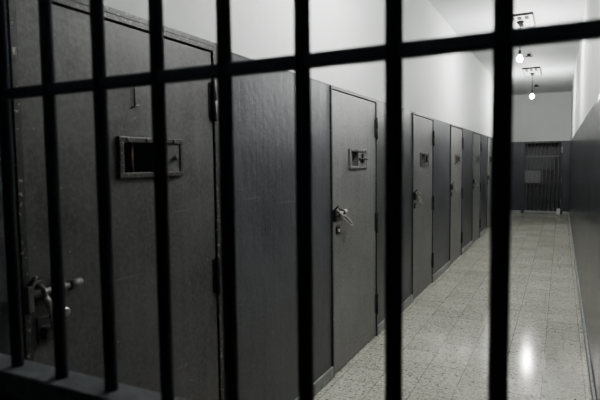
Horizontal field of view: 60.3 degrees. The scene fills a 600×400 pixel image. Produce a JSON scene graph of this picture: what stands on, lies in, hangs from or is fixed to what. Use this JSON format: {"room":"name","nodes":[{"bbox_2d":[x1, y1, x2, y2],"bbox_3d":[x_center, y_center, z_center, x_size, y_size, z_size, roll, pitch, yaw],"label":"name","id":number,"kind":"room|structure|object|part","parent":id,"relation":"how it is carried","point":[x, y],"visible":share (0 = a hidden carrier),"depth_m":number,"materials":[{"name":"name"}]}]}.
{"room":"prison interior","nodes":[
{"label":"prison interior","id":0,"kind":"room"},
{"bbox_2d":[0,0,491,399],"bbox_3d":[2.064,-0.741,7.519,0.200,3.470,17.750,1,5,27],"label":"wall","id":1,"kind":"structure","parent":0,"point":[454,89],"depth_m":3.17,"materials":[{"name":"grey paint"}]},
{"bbox_2d":[6,0,224,399],"bbox_3d":[-0.613,0.360,2.030,0.116,2.114,1.037,1,5,27],"label":"door","id":2,"kind":"structure","parent":1,"relation":"in","point":[191,106],"depth_m":1.91,"materials":[{"name":"grey metal"}]},
{"bbox_3d":[-0.778,0.345,1.605,0.018,0.124,0.040,1,5,27],"label":"hasp lever","id":3,"kind":"part","parent":2,"relation":"part of","materials":[{"name":"paint"}]},
{"bbox_3d":[-0.579,-0.167,2.039,0.019,0.153,0.356,1,5,27],"label":"hatch frame","id":4,"kind":"part","parent":2,"relation":"part of","materials":[{"name":"paint"}]},
{"bbox_2d":[167,144,179,171],"bbox_3d":[-0.536,-0.174,2.137,0.006,0.113,0.108,1,5,27],"label":"shutter","id":5,"kind":"object","parent":2,"relation":"attached to","point":[173,150],"depth_m":2.15,"materials":[{"name":"grey metal"}]},
{"bbox_2d":[330,85,377,376],"bbox_3d":[0.457,0.210,4.119,0.144,2.091,1.014,1,5,27],"label":"door","id":6,"kind":"structure","parent":1,"relation":"in","point":[353,116],"depth_m":4.05,"materials":[{"name":"grey metal"}]},
{"bbox_3d":[0.318,0.128,3.753,0.030,0.150,0.234,2,5,36],"label":"hasp lever","id":7,"kind":"part","parent":6,"relation":"part of","materials":[{"name":"metal"}]},
{"bbox_3d":[0.467,-0.327,4.110,0.019,0.153,0.410,1,5,27],"label":"hatch frame","id":8,"kind":"part","parent":6,"relation":"part of","materials":[{"name":"paint"}]},
{"bbox_2d":[359,152,365,165],"bbox_3d":[0.506,-0.334,4.199,0.006,0.113,0.182,1,5,27],"label":"shutter","id":9,"kind":"object","parent":6,"relation":"attached to","point":[362,155],"depth_m":4.17,"materials":[{"name":"grey metal"}]},
{"bbox_3d":[0.516,-0.336,4.194,0.017,0.075,0.180,1,5,27],"label":"shutter handle","id":10,"kind":"part","parent":6,"relation":"part of","materials":[{"name":"metal"}]},
{"bbox_2d":[295,227,486,399],"bbox_3d":[2.608,0.882,8.435,0.016,0.088,15.848,1,5,27],"label":"baseboard","id":11,"kind":"structure","parent":1,"relation":"attached to","point":[322,381],"depth_m":4.74,"materials":[{"name":"grey stone"}]},
{"bbox_2d":[412,112,434,299],"bbox_3d":[1.465,0.055,6.121,0.139,2.091,1.014,1,5,27],"label":"door","id":12,"kind":"structure","parent":1,"relation":"in","point":[423,133],"depth_m":6.09,"materials":[{"name":"grey metal"}]},
{"bbox_3d":[1.314,-0.024,5.732,0.032,0.152,0.181,2,5,38],"label":"hasp lever","id":13,"kind":"part","parent":12,"relation":"part of","materials":[{"name":"metal"}]},
{"bbox_3d":[1.477,-0.482,6.111,0.019,0.153,0.410,1,5,27],"label":"hatch frame","id":14,"kind":"part","parent":12,"relation":"part of","materials":[{"name":"paint"}]},
{"bbox_2d":[449,124,463,264],"bbox_3d":[2.440,-0.094,8.048,0.144,2.091,1.014,1,5,27],"label":"door","id":15,"kind":"structure","parent":1,"relation":"in","point":[456,133],"depth_m":8.03,"materials":[{"name":"grey metal"}]},
{"bbox_2d":[472,132,481,243],"bbox_3d":[3.411,-0.243,9.972,0.144,2.091,1.014,1,5,27],"label":"door","id":16,"kind":"structure","parent":1,"relation":"in","point":[477,144],"depth_m":9.96,"materials":[{"name":"grey metal"}]},
{"bbox_2d":[486,136,490,229],"bbox_3d":[4.360,-0.389,11.851,0.144,2.091,1.014,1,5,27],"label":"door","id":17,"kind":"structure","parent":1,"relation":"in","point":[488,137],"depth_m":11.65,"materials":[{"name":"grey metal"}]},
{"bbox_2d":[314,213,591,399],"bbox_3d":[3.082,1.045,7.536,2.078,0.120,18.450,1,5,27],"label":"floor","id":18,"kind":"structure","parent":0,"point":[445,328],"depth_m":4.65,"materials":[{"name":"tile"}]},
{"bbox_2d":[0,0,599,399],"bbox_3d":[-0.278,-0.232,0.796,1.676,3.464,0.061,1,5,27],"label":"gate","id":19,"kind":"object","parent":18,"relation":"on","point":[20,379],"visible":1,"depth_m":0.72,"materials":[{"name":"black metal"}]},
{"bbox_3d":[-0.277,0.915,0.854,1.608,1.110,0.006,1,5,27],"label":"kick panel","id":20,"kind":"part","parent":19,"relation":"part of","materials":[{"name":"black paint"}]},
{"bbox_2d":[429,0,585,94],"bbox_3d":[2.926,-2.534,7.057,2.078,0.150,17.950,1,5,27],"label":"ceiling","id":21,"kind":"structure","parent":0,"point":[556,62],"depth_m":7.71,"materials":[{"name":"white paint"}]},
{"bbox_2d":[517,49,522,61],"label":"pendant lamp","id":22,"kind":"object","parent":21,"relation":"hanging from","point":[519,58],"depth_m":7.07,"materials":[{"name":"glass"}]},
{"bbox_3d":[3.012,-1.940,7.088,0.072,0.090,0.072,1,5,27],"label":"bulb","id":23,"kind":"part","parent":22,"relation":"part of","materials":[{"name":"white glass"}]},
{"bbox_2d":[514,12,534,27],"bbox_3d":[3.024,-2.444,7.088,0.340,0.033,0.740,1,5,27],"label":"ceiling tray","id":24,"kind":"object","parent":21,"relation":"attached to","point":[524,19],"depth_m":7.01,"materials":[{"name":"metal"}]},
{"bbox_2d":[522,67,541,97],"bbox_3d":[5.002,-2.491,11.150,0.340,0.564,1.040,1,5,27],"label":"pendant lamp","id":25,"kind":"object","parent":21,"relation":"hanging from","point":[531,71],"visible":1,"depth_m":11.16,"materials":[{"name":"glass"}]},
{"bbox_2d":[522,67,541,76],"bbox_3d":[4.998,-2.758,11.131,0.340,0.029,1.040,1,5,27],"label":"ceiling tray","id":26,"kind":"object","parent":21,"relation":"attached to","point":[531,71],"depth_m":11.05,"materials":[{"name":"metal"}]},
{"bbox_2d":[511,91,571,213],"bbox_3d":[7.050,-1.357,15.312,2.078,3.470,0.700,1,5,27],"label":"wall","id":27,"kind":"structure","parent":0,"point":[544,117],"depth_m":14.93,"materials":[{"name":"white paint"}]},
{"bbox_2d":[511,210,567,214],"bbox_3d":[6.910,0.355,15.114,1.638,0.084,0.016,1,5,27],"label":"baseboard","id":28,"kind":"structure","parent":27,"relation":"attached to","point":[512,211],"depth_m":15.32,"materials":[{"name":"stone"}]},
{"bbox_2d":[522,141,562,213],"bbox_3d":[7.017,-0.639,14.975,1.018,2.083,0.090,1,5,27],"label":"gate","id":29,"kind":"object","parent":27,"relation":"attached to","point":[532,165],"visible":1,"depth_m":15.01,"materials":[{"name":"dark paint"},{"name":"grey enamel"},{"name":"dark metal"}]},
{"bbox_3d":[6.805,-0.684,15.122,0.430,0.360,0.013,1,5,27],"label":"lock plate","id":30,"kind":"part","parent":29,"relation":"part of","materials":[{"name":"grey metal"}]},
{"bbox_3d":[7.037,0.348,15.064,0.930,0.065,0.034,1,5,27],"label":"rail","id":31,"kind":"part","parent":29,"relation":"part of","materials":[{"name":"metal"}]},
{"bbox_2d":[524,147,562,210],"bbox_3d":[7.167,-0.587,15.279,1.050,1.925,0.040,1,5,27],"label":"door","id":32,"kind":"structure","parent":27,"relation":"in","point":[542,188],"depth_m":15.23,"materials":[{"name":"black metal"}]},
{"bbox_2d":[569,0,599,399],"bbox_3d":[3.741,-0.701,6.675,0.200,3.470,17.750,1,5,27],"label":"wall","id":33,"kind":"structure","parent":0,"point":[584,183],"depth_m":4.71,"materials":[{"name":"paint"}]},
{"bbox_2d":[568,212,595,399],"bbox_3d":[4.091,0.924,7.690,0.018,0.074,15.848,1,5,27],"label":"baseboard","id":34,"kind":"structure","parent":33,"relation":"attached to","point":[590,374],"depth_m":4.44,"materials":[{"name":"grey stone"}]}
]}

